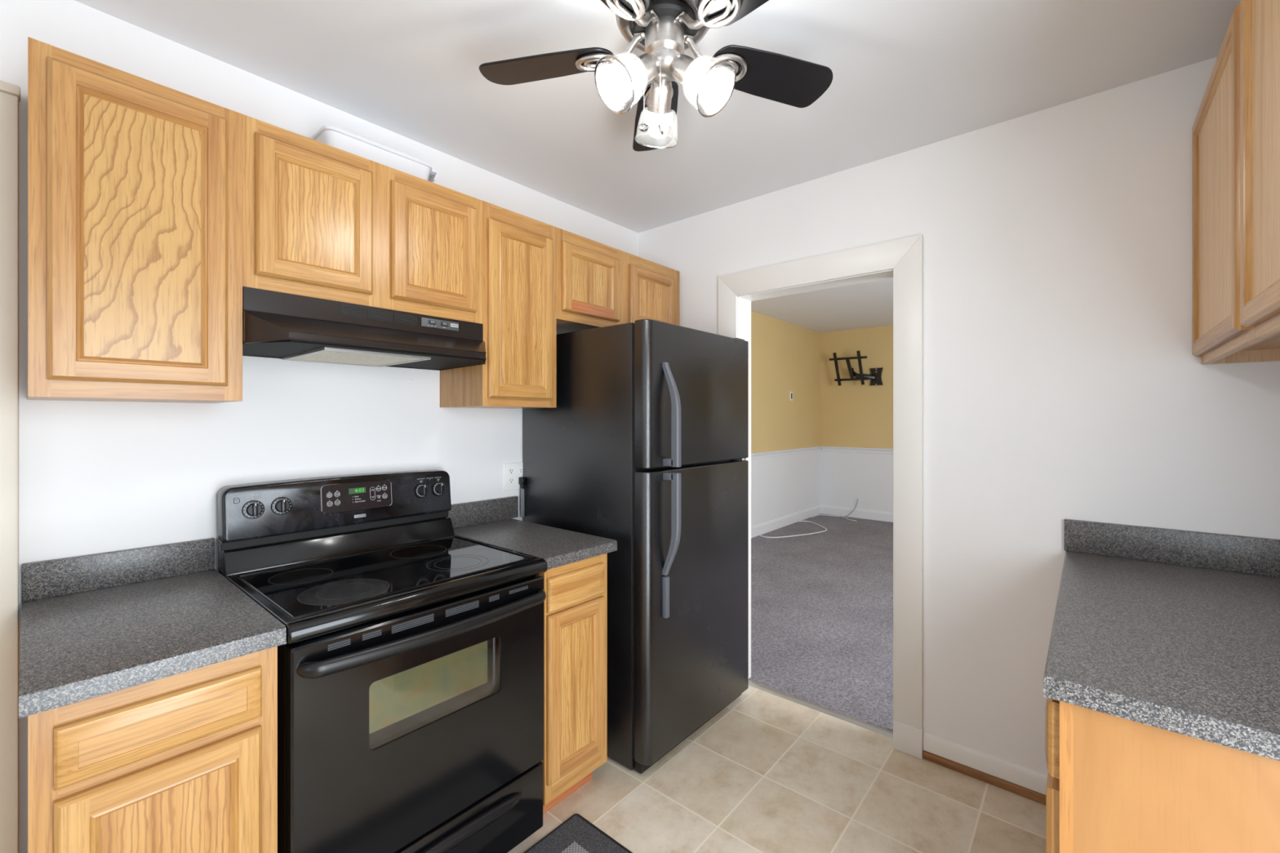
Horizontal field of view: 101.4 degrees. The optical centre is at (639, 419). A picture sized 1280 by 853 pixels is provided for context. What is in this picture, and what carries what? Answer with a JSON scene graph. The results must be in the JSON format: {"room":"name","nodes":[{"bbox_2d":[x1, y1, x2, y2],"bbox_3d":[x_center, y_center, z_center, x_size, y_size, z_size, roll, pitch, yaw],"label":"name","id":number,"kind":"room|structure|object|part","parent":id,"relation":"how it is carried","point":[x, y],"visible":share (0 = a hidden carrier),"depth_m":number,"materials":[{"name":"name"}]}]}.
{"room":"kitchen","nodes":[
{"label":"kitchen","id":0,"kind":"room"},
{"bbox_2d":[0,0,638,852],"bbox_3d":[-1.526,0.132,1.432,0.100,2.480,4.790,0,0,41],"label":"wall","id":1,"kind":"structure","parent":0,"point":[95,477],"depth_m":1.60,"materials":[{"name":"white paint"}]},
{"bbox_2d":[0,80,20,852],"bbox_3d":[-1.579,0.278,1.252,0.052,2.188,0.128,0,0,41],"label":"trim","id":2,"kind":"structure","parent":1,"relation":"attached to","point":[10,94],"depth_m":1.27,"materials":[{"name":"white wood"}]},
{"bbox_2d":[22,537,214,602],"bbox_3d":[-1.425,0.410,1.457,0.020,0.094,0.380,0,0,41],"label":"backsplash","id":3,"kind":"structure","parent":1,"relation":"attached to","point":[41,580],"depth_m":1.43,"materials":[{"name":"grey laminate"}]},
{"bbox_2d":[27,36,242,403],"bbox_3d":[-1.300,-0.433,1.360,0.335,0.770,0.375,0,0,41],"label":"upper cabinet","id":4,"kind":"object","parent":1,"relation":"attached to","point":[135,183],"visible":1,"depth_m":1.23,"materials":[{"name":"brown wood"}]},
{"bbox_3d":[-1.186,-0.436,1.258,0.010,0.593,0.208,0,0,41],"label":"door panel","id":5,"kind":"part","parent":4,"relation":"part of","materials":[{"name":"brown wood"}]},
{"bbox_2d":[242,114,482,324],"bbox_3d":[-0.940,-0.588,1.781,0.335,0.462,0.733,0,0,41],"label":"upper cabinet","id":6,"kind":"object","parent":1,"relation":"attached to","point":[321,220],"visible":0.89,"depth_m":1.61,"materials":[{"name":"brown wood"}]},
{"bbox_3d":[-0.942,-0.586,1.536,0.020,0.385,0.306,0,0,41],"label":"door","id":7,"kind":"part","parent":6,"relation":"part of","materials":[{"name":"brown wood"}]},
{"bbox_3d":[-0.945,-0.586,1.539,0.010,0.279,0.200,0,0,41],"label":"door panel","id":8,"kind":"part","parent":6,"relation":"part of","materials":[{"name":"brown wood"}]},
{"bbox_2d":[311,124,438,182],"bbox_3d":[-0.937,-0.882,1.877,0.157,0.128,0.393,0,0,41],"label":"light fixture","id":9,"kind":"object","parent":6,"relation":"on","point":[331,135],"visible":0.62,"depth_m":1.80,"materials":[{"name":"white plastic"}]},
{"bbox_3d":[-0.793,-0.918,1.994,0.062,0.039,0.027,0,0,41],"label":"handle","id":10,"kind":"part","parent":9,"relation":"part of","materials":[{"name":"white plastic"}]},
{"bbox_3d":[-0.704,-0.585,1.815,0.020,0.382,0.309,0,0,41],"label":"door","id":11,"kind":"part","parent":6,"relation":"part of","materials":[{"name":"brown wood"}]},
{"bbox_3d":[-0.707,-0.585,1.817,0.010,0.276,0.203,0,0,41],"label":"door panel","id":12,"kind":"part","parent":6,"relation":"part of","materials":[{"name":"brown wood"}]},
{"bbox_2d":[242,286,486,370],"bbox_3d":[-0.895,-0.276,1.743,0.444,0.160,0.736,0,0,41],"label":"range hood","id":13,"kind":"object","parent":1,"relation":"attached to","point":[276,325],"visible":1,"depth_m":1.60,"materials":[{"name":"black metal"}]},
{"bbox_3d":[-0.933,-0.200,1.724,0.380,0.009,0.315,0,0,41],"label":"filter frame","id":14,"kind":"part","parent":13,"relation":"part of","materials":[{"name":"metal"}]},
{"bbox_2d":[428,320,435,324],"bbox_3d":[-0.713,-0.333,1.803,0.007,0.014,0.026,0,0,41],"label":"rocker switch","id":15,"kind":"object","parent":13,"relation":"attached to","point":[430,322],"depth_m":1.80,"materials":[{"name":"black plastic"}]},
{"bbox_3d":[-0.696,-0.331,1.830,0.003,0.030,0.138,0,0,41],"label":"control plate","id":16,"kind":"part","parent":13,"relation":"part of","materials":[{"name":"silver metal"}]},
{"bbox_2d":[440,321,448,326],"bbox_3d":[-0.684,-0.333,1.837,0.007,0.014,0.026,0,0,41],"label":"rocker switch","id":17,"kind":"object","parent":13,"relation":"attached to","point":[442,323],"depth_m":1.84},
{"bbox_2d":[448,496,518,528],"bbox_3d":[-0.700,0.408,2.303,0.020,0.098,0.387,0,0,41],"label":"backsplash","id":18,"kind":"structure","parent":1,"relation":"attached to","point":[468,513],"depth_m":2.30,"materials":[{"name":"grey laminate"}]},
{"bbox_2d":[440,200,556,408],"bbox_3d":[-0.585,-0.433,2.196,0.335,0.770,0.358,0,0,41],"label":"upper cabinet","id":19,"kind":"object","parent":1,"relation":"attached to","point":[519,251],"visible":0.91,"depth_m":2.08,"materials":[{"name":"brown wood"}]},
{"bbox_3d":[-0.480,-0.433,2.106,0.019,0.770,0.358,0,0,41],"label":"frame","id":20,"kind":"part","parent":19,"relation":"part of","materials":[{"name":"brown wood"}]},
{"bbox_3d":[-0.469,-0.420,2.089,0.020,0.677,0.308,0,0,41],"label":"door","id":21,"kind":"part","parent":19,"relation":"part of","materials":[{"name":"brown wood"}]},
{"bbox_3d":[-0.472,-0.420,2.092,0.010,0.571,0.202,0,0,41],"label":"door panel","id":22,"kind":"part","parent":19,"relation":"part of","materials":[{"name":"brown wood"}]},
{"bbox_2d":[504,462,523,490],"bbox_3d":[-0.581,0.267,2.451,0.009,0.126,0.123,0,0,41],"label":"wall outlet","id":23,"kind":"object","parent":1,"relation":"attached to","point":[513,471],"visible":0.79,"depth_m":2.44,"materials":[{"name":"white plastic"}]},
{"bbox_2d":[507,477,514,484],"bbox_3d":[-0.599,0.285,2.430,0.009,0.033,0.033,0,0,41],"label":"receptacle","id":24,"kind":"object","parent":23,"relation":"attached to","point":[510,480],"depth_m":2.43,"materials":[{"name":"white plastic"}]},
{"bbox_2d":[507,467,514,475],"bbox_3d":[-0.599,0.241,2.430,0.009,0.033,0.033,0,0,41],"label":"receptacle","id":25,"kind":"object","parent":23,"relation":"attached to","point":[510,470],"depth_m":2.43,"materials":[{"name":"white plastic"}]},
{"bbox_2d":[518,466,523,473],"bbox_3d":[-0.563,0.241,2.472,0.009,0.033,0.033,0,0,41],"label":"receptacle","id":26,"kind":"object","parent":23,"relation":"attached to","point":[520,468],"depth_m":2.47,"materials":[{"name":"white plastic"}]},
{"bbox_2d":[518,476,524,516],"bbox_3d":[-0.552,0.364,2.453,0.030,0.185,0.020,0,0,41],"label":"power cord","id":27,"kind":"object","parent":23,"relation":"hanging from","point":[521,479],"visible":1,"depth_m":2.44,"materials":[{"name":"black plastic"}]},
{"bbox_3d":[-0.549,0.389,2.452,0.010,0.135,0.019,0,0,41],"label":"cord","id":28,"kind":"part","parent":27,"relation":"part of","materials":[{"name":"black plastic"}]},
{"bbox_2d":[556,227,679,333],"bbox_3d":[-0.180,-0.624,2.668,0.336,0.390,0.886,0,0,41],"label":"upper cabinet","id":29,"kind":"object","parent":1,"relation":"attached to","point":[599,285],"visible":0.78,"depth_m":2.46,"materials":[{"name":"brown wood"}]},
{"bbox_3d":[-0.216,-0.617,2.384,0.020,0.299,0.356,0,0,41],"label":"door","id":30,"kind":"part","parent":29,"relation":"part of","materials":[{"name":"brown wood"}]},
{"bbox_3d":[-0.219,-0.617,2.387,0.010,0.193,0.250,0,0,41],"label":"door panel","id":31,"kind":"part","parent":29,"relation":"part of","materials":[{"name":"brown wood"}]},
{"bbox_3d":[-0.211,-0.492,2.380,0.009,0.041,0.272,0,0,41],"label":"rail","id":32,"kind":"part","parent":29,"relation":"part of","materials":[{"name":"brown wood"}]},
{"bbox_3d":[0.070,-0.615,2.718,0.020,0.295,0.365,0,0,41],"label":"door","id":33,"kind":"part","parent":29,"relation":"part of","materials":[{"name":"brown wood"}]},
{"bbox_3d":[0.067,-0.615,2.720,0.010,0.189,0.259,0,0,41],"label":"door panel","id":34,"kind":"part","parent":29,"relation":"part of","materials":[{"name":"brown wood"}]},
{"bbox_2d":[74,0,1239,232],"bbox_3d":[-0.510,-1.159,0.480,2.880,0.100,4.666,0,0,41],"label":"ceiling","id":35,"kind":"structure","parent":0,"point":[908,75],"depth_m":1.66,"materials":[{"name":"white paint"}]},
{"bbox_2d":[479,0,833,151],"bbox_3d":[0.063,-0.903,1.298,0.952,0.412,0.953,0,0,41],"label":"ceiling fan","id":36,"kind":"object","parent":35,"relation":"hanging from","point":[662,29],"visible":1,"depth_m":1.35,"materials":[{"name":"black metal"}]},
{"bbox_3d":[-0.247,-0.941,1.399,0.370,0.037,0.136,0,0,13],"label":"blade","id":37,"kind":"part","parent":36,"relation":"part of","materials":[{"name":"black laminate"}]},
{"bbox_3d":[-0.104,-0.941,1.057,0.136,0.037,0.370,0,0,32],"label":"blade","id":38,"kind":"part","parent":36,"relation":"part of","materials":[{"name":"black laminate"}]},
{"bbox_2d":[594,53,658,114],"bbox_3d":[-0.035,-0.821,1.272,0.123,0.158,0.165,0,0,41],"label":"shade","id":39,"kind":"object","parent":36,"relation":"attached to","point":[640,70],"depth_m":1.26,"materials":[{"name":"white glass"}]},
{"bbox_3d":[0.010,-0.827,1.312,0.003,0.175,0.003,0,0,41],"label":"pull chain","id":40,"kind":"part","parent":36,"relation":"part of","materials":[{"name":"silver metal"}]},
{"bbox_3d":[0.049,-0.941,1.643,0.136,0.037,0.370,0,0,-2],"label":"blade","id":41,"kind":"part","parent":36,"relation":"part of","materials":[{"name":"black laminate"}]},
{"bbox_2d":[634,80,678,148],"bbox_3d":[0.050,-0.816,1.439,0.147,0.163,0.144,0,0,41],"label":"light","id":42,"kind":"object","parent":36,"relation":"attached to","point":[666,85],"depth_m":1.39,"materials":[{"name":"white glass"}]},
{"bbox_3d":[0.050,-0.796,1.282,0.003,0.155,0.003,0,0,-19],"label":"pull chain","id":43,"kind":"part","parent":36,"relation":"part of","materials":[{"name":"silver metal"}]},
{"bbox_2d":[671,53,736,117],"bbox_3d":[0.152,-0.818,1.273,0.164,0.161,0.123,0,0,41],"label":"light","id":44,"kind":"object","parent":36,"relation":"attached to","point":[692,73],"depth_m":1.26,"materials":[{"name":"white glass"}]},
{"bbox_3d":[0.265,-0.941,1.083,0.136,0.037,0.370,0,0,-40],"label":"blade","id":45,"kind":"part","parent":36,"relation":"part of","materials":[{"name":"black laminate"}]},
{"bbox_3d":[0.358,-0.941,1.440,0.370,0.037,0.136,0,0,-21],"label":"blade","id":46,"kind":"part","parent":36,"relation":"part of","materials":[{"name":"black laminate"}]},
{"bbox_2d":[507,513,1045,852],"bbox_3d":[1.160,1.419,2.476,4.660,0.104,9.870,0,0,41],"label":"floor","id":47,"kind":"structure","parent":0,"point":[768,772],"depth_m":2.07,"materials":[{"name":"beige tile"}]},
{"bbox_2d":[27,646,277,852],"bbox_3d":[-1.166,0.934,1.234,0.702,0.875,0.358,0,0,41],"label":"base cabinet","id":48,"kind":"object","parent":47,"relation":"on","point":[186,762],"visible":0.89,"depth_m":1.01,"materials":[{"name":"brown wood"}]},
{"bbox_2d":[18,537,286,718],"bbox_3d":[-1.168,0.429,1.238,0.695,0.132,0.380,0,0,41],"label":"countertop","id":49,"kind":"structure","parent":48,"relation":"on","point":[95,624],"depth_m":1.18,"materials":[{"name":"grey laminate"}]},
{"bbox_3d":[-0.909,0.586,1.013,0.022,0.106,0.298,0,0,41],"label":"drawer","id":50,"kind":"part","parent":48,"relation":"part of","materials":[{"name":"brown wood"}]},
{"bbox_3d":[-0.909,0.956,1.013,0.020,0.591,0.298,0,0,41],"label":"door","id":51,"kind":"part","parent":48,"relation":"part of","materials":[{"name":"brown wood"}]},
{"bbox_3d":[-0.913,0.956,1.016,0.010,0.485,0.192,0,0,41],"label":"door panel","id":52,"kind":"part","parent":48,"relation":"part of","materials":[{"name":"brown wood"}]},
{"bbox_2d":[216,469,547,852],"bbox_3d":[-0.776,0.785,1.638,0.746,1.172,0.732,0,0,41],"label":"range","id":53,"kind":"object","parent":47,"relation":"on","point":[411,663],"visible":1,"depth_m":1.47,"materials":[{"name":"black metal"}]},
{"bbox_3d":[-1.175,0.277,1.597,0.033,0.057,0.057,0,0,41],"label":"knob","id":54,"kind":"part","parent":53,"relation":"part of","materials":[{"name":"black plastic"}]},
{"bbox_3d":[-1.127,0.275,1.654,0.033,0.057,0.057,0,0,41],"label":"knob","id":55,"kind":"part","parent":53,"relation":"part of","materials":[{"name":"black plastic"}]},
{"bbox_3d":[-1.025,0.284,1.851,0.091,0.168,0.732,0,0,41],"label":"control panel","id":56,"kind":"part","parent":53,"relation":"part of","materials":[{"name":"black ceramic"}]},
{"bbox_3d":[-0.988,0.270,1.837,0.013,0.094,0.231,0,0,41],"label":"clock panel","id":57,"kind":"part","parent":53,"relation":"part of","materials":[{"name":"black plastic"}]},
{"bbox_2d":[220,534,547,644],"bbox_3d":[-0.776,0.477,1.631,0.642,0.046,0.722,0,0,41],"label":"cooktop","id":58,"kind":"object","parent":53,"relation":"in","point":[318,597],"depth_m":1.50,"materials":[{"name":"black glass"}]},
{"bbox_3d":[-0.556,0.806,1.441,0.045,0.594,0.710,0,0,41],"label":"oven door","id":59,"kind":"part","parent":53,"relation":"part of","materials":[{"name":"black metal"}]},
{"bbox_3d":[-0.521,0.563,1.414,0.068,0.041,0.698,0,0,41],"label":"door handle","id":60,"kind":"part","parent":53,"relation":"part of","materials":[{"name":"black plastic"}]},
{"bbox_3d":[-0.828,0.274,2.003,0.033,0.057,0.057,0,0,41],"label":"knob","id":61,"kind":"part","parent":53,"relation":"part of","materials":[{"name":"black plastic"}]},
{"bbox_3d":[-0.572,0.714,1.431,0.005,0.144,0.355,0,0,41],"label":"glass","id":62,"kind":"part","parent":53,"relation":"part of","materials":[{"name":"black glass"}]},
{"bbox_3d":[-0.783,0.274,2.055,0.033,0.057,0.057,0,0,41],"label":"knob","id":63,"kind":"part","parent":53,"relation":"part of","materials":[{"name":"black plastic"}]},
{"bbox_3d":[-0.560,1.218,1.445,0.044,0.208,0.710,0,0,41],"label":"drawer","id":64,"kind":"part","parent":53,"relation":"part of","materials":[{"name":"black metal"}]},
{"bbox_3d":[-0.540,1.161,1.419,0.037,0.044,0.552,0,0,41],"label":"drawer handle","id":65,"kind":"part","parent":53,"relation":"part of","materials":[{"name":"black plastic"}]},
{"bbox_2d":[537,553,607,813],"bbox_3d":[-0.468,0.934,2.050,0.702,0.875,0.295,0,0,41],"label":"base cabinet","id":66,"kind":"object","parent":47,"relation":"on","point":[575,602],"visible":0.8,"depth_m":1.81,"materials":[{"name":"brown wood"}]},
{"bbox_2d":[448,496,617,569],"bbox_3d":[-0.447,0.427,2.086,0.688,0.136,0.387,0,0,41],"label":"countertop","id":67,"kind":"structure","parent":66,"relation":"on","point":[490,522],"depth_m":2.08,"materials":[{"name":"grey laminate"}]},
{"bbox_3d":[-0.216,0.583,1.821,0.022,0.112,0.260,0,0,41],"label":"drawer","id":68,"kind":"part","parent":66,"relation":"part of","materials":[{"name":"brown wood"}]},
{"bbox_3d":[-0.217,0.928,1.822,0.020,0.557,0.262,0,0,41],"label":"door","id":69,"kind":"part","parent":66,"relation":"part of","materials":[{"name":"brown wood"}]},
{"bbox_3d":[-0.220,0.928,1.825,0.010,0.451,0.156,0,0,41],"label":"door panel","id":70,"kind":"part","parent":66,"relation":"part of","materials":[{"name":"brown wood"}]},
{"bbox_2d":[524,813,632,852],"bbox_3d":[-0.261,1.366,1.344,0.556,0.010,0.773,0,0,41],"label":"floor mat","id":71,"kind":"object","parent":47,"relation":"on","point":[576,834],"visible":1,"depth_m":1.69,"materials":[{"name":"grey fabric"}]},
{"bbox_2d":[523,319,748,773],"bbox_3d":[0.021,0.490,2.494,0.831,1.762,0.785,0,0,41],"label":"refrigerator","id":72,"kind":"object","parent":47,"relation":"on","point":[643,446],"visible":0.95,"depth_m":2.16,"materials":[{"name":"black paint"}]},
{"bbox_3d":[0.123,0.407,2.032,0.075,0.399,0.032,0,0,41],"label":"handle","id":73,"kind":"part","parent":72,"relation":"part of","materials":[{"name":"grey plastic"}]},
{"bbox_3d":[0.123,-0.018,2.032,0.075,0.404,0.032,0,0,41],"label":"handle","id":74,"kind":"part","parent":72,"relation":"part of","materials":[{"name":"grey plastic"}]},
{"bbox_3d":[0.258,0.759,2.291,0.064,1.115,0.781,0,0,41],"label":"fridge door","id":75,"kind":"part","parent":72,"relation":"part of","materials":[{"name":"black paint"}]},
{"bbox_3d":[0.258,-0.096,2.291,0.064,0.570,0.781,0,0,41],"label":"freezer door","id":76,"kind":"part","parent":72,"relation":"part of","materials":[{"name":"black paint"}]},
{"bbox_2d":[758,520,826,537],"bbox_3d":[1.949,1.359,6.401,0.503,0.014,1.222,0,0,41],"label":"cable","id":77,"kind":"object","parent":47,"relation":"on","point":[798,521],"visible":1,"depth_m":6.17,"materials":[{"name":"white plastic"}]},
{"bbox_2d":[810,514,856,521],"bbox_3d":[2.686,1.359,7.248,0.588,0.012,0.271,0,0,26],"label":"cable","id":78,"kind":"object","parent":47,"relation":"on","point":[819,514],"visible":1,"depth_m":7.33,"materials":[{"name":"white plastic"}]},
{"bbox_2d":[1044,697,1279,852],"bbox_3d":[1.378,0.934,1.165,0.702,0.875,1.166,0,0,41],"label":"base cabinet","id":79,"kind":"object","parent":47,"relation":"on","point":[1115,784],"visible":0.42,"depth_m":0.86,"materials":[{"name":"brown wood"}]},
{"bbox_3d":[0.874,0.582,1.099,0.022,0.136,0.386,0,0,41],"label":"drawer","id":80,"kind":"part","parent":79,"relation":"part of","materials":[{"name":"brown wood"}]},
{"bbox_3d":[0.875,0.962,1.098,0.020,0.580,0.386,0,0,41],"label":"door","id":81,"kind":"part","parent":79,"relation":"part of","materials":[{"name":"brown wood"}]},
{"bbox_3d":[1.135,0.884,1.373,0.019,0.775,1.166,0,0,41],"label":"frame","id":82,"kind":"part","parent":79,"relation":"part of","materials":[{"name":"brown wood"}]},
{"bbox_2d":[1043,519,1279,760],"bbox_3d":[1.371,0.422,1.159,0.706,0.146,1.185,0,0,41],"label":"countertop","id":83,"kind":"structure","parent":79,"relation":"on","point":[1177,631],"depth_m":1.12,"materials":[{"name":"grey laminate"}]},
{"bbox_2d":[751,311,820,526],"bbox_3d":[0.986,0.061,5.778,0.100,2.620,5.080,0,0,41],"label":"wall","id":84,"kind":"structure","parent":0,"point":[785,357],"depth_m":6.68,"materials":[{"name":"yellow paint"}]},
{"bbox_2d":[751,504,821,537],"bbox_3d":[0.998,1.304,5.703,0.016,0.126,4.980,0,0,41],"label":"baseboard","id":85,"kind":"structure","parent":84,"relation":"attached to","point":[767,526],"depth_m":6.66,"materials":[{"name":"white paint"}]},
{"bbox_2d":[751,445,822,459],"bbox_3d":[1.005,0.428,5.696,0.036,0.076,4.980,0,0,41],"label":"trim","id":86,"kind":"structure","parent":84,"relation":"attached to","point":[813,449],"depth_m":6.65,"materials":[{"name":"white paint"}]},
{"bbox_2d":[790,391,792,400],"bbox_3d":[1.979,-0.301,6.854,0.010,0.115,0.075,0,0,41],"label":"wall plate","id":87,"kind":"object","parent":84,"relation":"attached to","point":[791,393],"visible":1,"depth_m":6.84,"materials":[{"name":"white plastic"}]},
{"bbox_2d":[748,680,893,738],"bbox_3d":[0.831,1.367,2.496,0.737,0.010,0.043,0,0,41],"label":"trim","id":88,"kind":"structure","parent":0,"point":[845,717],"depth_m":2.46,"materials":[{"name":"metal"}]},
{"bbox_2d":[751,278,893,333],"bbox_3d":[2.718,-1.298,4.295,4.660,0.100,5.080,0,0,41],"label":"ceiling","id":89,"kind":"structure","parent":0,"point":[866,304],"depth_m":5.90,"materials":[{"name":"white paint"}]},
{"bbox_2d":[820,324,893,512],"bbox_3d":[4.337,0.061,6.186,4.460,2.620,0.100,0,0,41],"label":"wall","id":90,"kind":"structure","parent":0,"point":[853,414],"depth_m":7.26,"materials":[{"name":"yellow paint"}]},
{"bbox_2d":[829,350,883,386],"bbox_3d":[2.934,-0.689,7.142,0.687,0.464,0.178,0,0,25],"label":"mount","id":91,"kind":"object","parent":90,"relation":"attached to","point":[875,376],"visible":1,"depth_m":7.10,"materials":[{"name":"black metal"}]},
{"bbox_3d":[2.733,-0.691,7.269,0.114,0.459,0.038,0,0,-4],"label":"tv rail","id":92,"kind":"part","parent":91,"relation":"part of","materials":[{"name":"black plastic"}]},
{"bbox_3d":[2.874,-0.689,7.179,0.115,0.308,0.032,0,0,12],"label":"tilt plate","id":93,"kind":"part","parent":91,"relation":"part of","materials":[{"name":"black plastic"}]},
{"bbox_3d":[2.972,-0.691,7.064,0.106,0.458,0.040,0,0,-10],"label":"tv rail","id":94,"kind":"part","parent":91,"relation":"part of","materials":[{"name":"black plastic"}]},
{"bbox_3d":[3.020,-0.617,7.131,0.328,0.174,0.089,0,0,26],"label":"swing arm","id":95,"kind":"part","parent":91,"relation":"part of","materials":[{"name":"black plastic"}]},
{"bbox_3d":[3.195,-0.573,7.083,0.162,0.232,0.025,0,0,41],"label":"wall plate","id":96,"kind":"part","parent":91,"relation":"part of","materials":[{"name":"black plastic"}]},
{"bbox_2d":[820,505,893,522],"bbox_3d":[4.306,1.304,6.137,4.444,0.126,0.016,0,0,41],"label":"baseboard","id":97,"kind":"structure","parent":90,"relation":"attached to","point":[824,509],"depth_m":7.24,"materials":[{"name":"white paint"}]},
{"bbox_2d":[821,446,893,453],"bbox_3d":[4.307,0.428,6.123,4.424,0.076,0.036,0,0,41],"label":"trim","id":98,"kind":"structure","parent":90,"relation":"attached to","point":[836,449],"depth_m":7.23,"materials":[{"name":"white paint"}]},
{"bbox_2d":[638,57,1279,775],"bbox_3d":[1.025,0.061,2.319,4.460,2.620,0.124,0,0,41],"label":"wall","id":99,"kind":"structure","parent":0,"point":[1063,380],"depth_m":1.89,"materials":[{"name":"white paint"}]},
{"bbox_2d":[737,269,893,720],"bbox_3d":[0.826,0.371,2.490,0.745,2.000,0.132,0,0,41],"label":"trim","id":100,"kind":"structure","parent":99,"relation":"attached to","point":[744,301],"depth_m":2.70,"materials":[{"name":"white wood"}]},
{"bbox_2d":[718,234,923,759],"bbox_3d":[0.778,0.312,2.433,0.963,2.118,0.025,0,0,41],"label":"trim","id":101,"kind":"structure","parent":99,"relation":"attached to","point":[904,255],"depth_m":2.16,"materials":[{"name":"white wood"}]},
{"bbox_2d":[923,750,1045,804],"bbox_3d":[1.317,1.356,1.976,0.449,0.031,0.017,0,0,41],"label":"trim","id":102,"kind":"structure","parent":99,"relation":"attached to","point":[1006,785],"depth_m":1.98,"materials":[{"name":"brown wood"}]},
{"bbox_2d":[923,732,1047,795],"bbox_3d":[1.319,1.304,1.978,0.449,0.066,0.012,0,0,41],"label":"baseboard","id":103,"kind":"structure","parent":99,"relation":"attached to","point":[1013,773],"depth_m":1.98,"materials":[{"name":"white wood"}]},
{"bbox_2d":[1063,519,1279,577],"bbox_3d":[1.750,0.403,1.602,0.706,0.108,0.020,0,0,41],"label":"backsplash","id":104,"kind":"structure","parent":99,"relation":"attached to","point":[1222,552],"depth_m":1.65,"materials":[{"name":"grey laminate"}]},
{"bbox_3d":[0.546,0.131,-0.424,0.100,2.480,4.666,0,0,41],"label":"wall","id":105,"kind":"structure","parent":0,"visible":0},
{"bbox_2d":[1191,0,1279,364],"bbox_3d":[1.450,-0.548,1.015,0.397,0.760,1.296,0,0,41],"label":"upper cabinet","id":106,"kind":"object","parent":105,"relation":"attached to","point":[1236,128],"visible":1,"depth_m":1.15,"materials":[{"name":"brown wood"}]},
{"bbox_3d":[1.523,-0.552,1.382,0.010,0.620,0.543,0,0,41],"label":"door panel","id":107,"kind":"part","parent":106,"relation":"part of","materials":[{"name":"brown wood"}]},
{"bbox_3d":[1.520,-0.552,1.385,0.020,0.716,0.639,0,0,41],"label":"door","id":108,"kind":"part","parent":106,"relation":"part of","materials":[{"name":"brown wood"}]},
{"bbox_3d":[1.322,-0.548,1.125,0.019,0.760,1.296,0,0,41],"label":"frame","id":109,"kind":"part","parent":106,"relation":"part of","materials":[{"name":"brown wood"}]},
{"bbox_3d":[1.091,-0.552,0.884,0.020,0.716,0.590,0,0,41],"label":"door","id":110,"kind":"part","parent":106,"relation":"part of","materials":[{"name":"brown wood"}]},
{"bbox_3d":[1.094,-0.552,0.881,0.010,0.620,0.494,0,0,41],"label":"door panel","id":111,"kind":"part","parent":106,"relation":"part of","materials":[{"name":"brown wood"}]}
]}

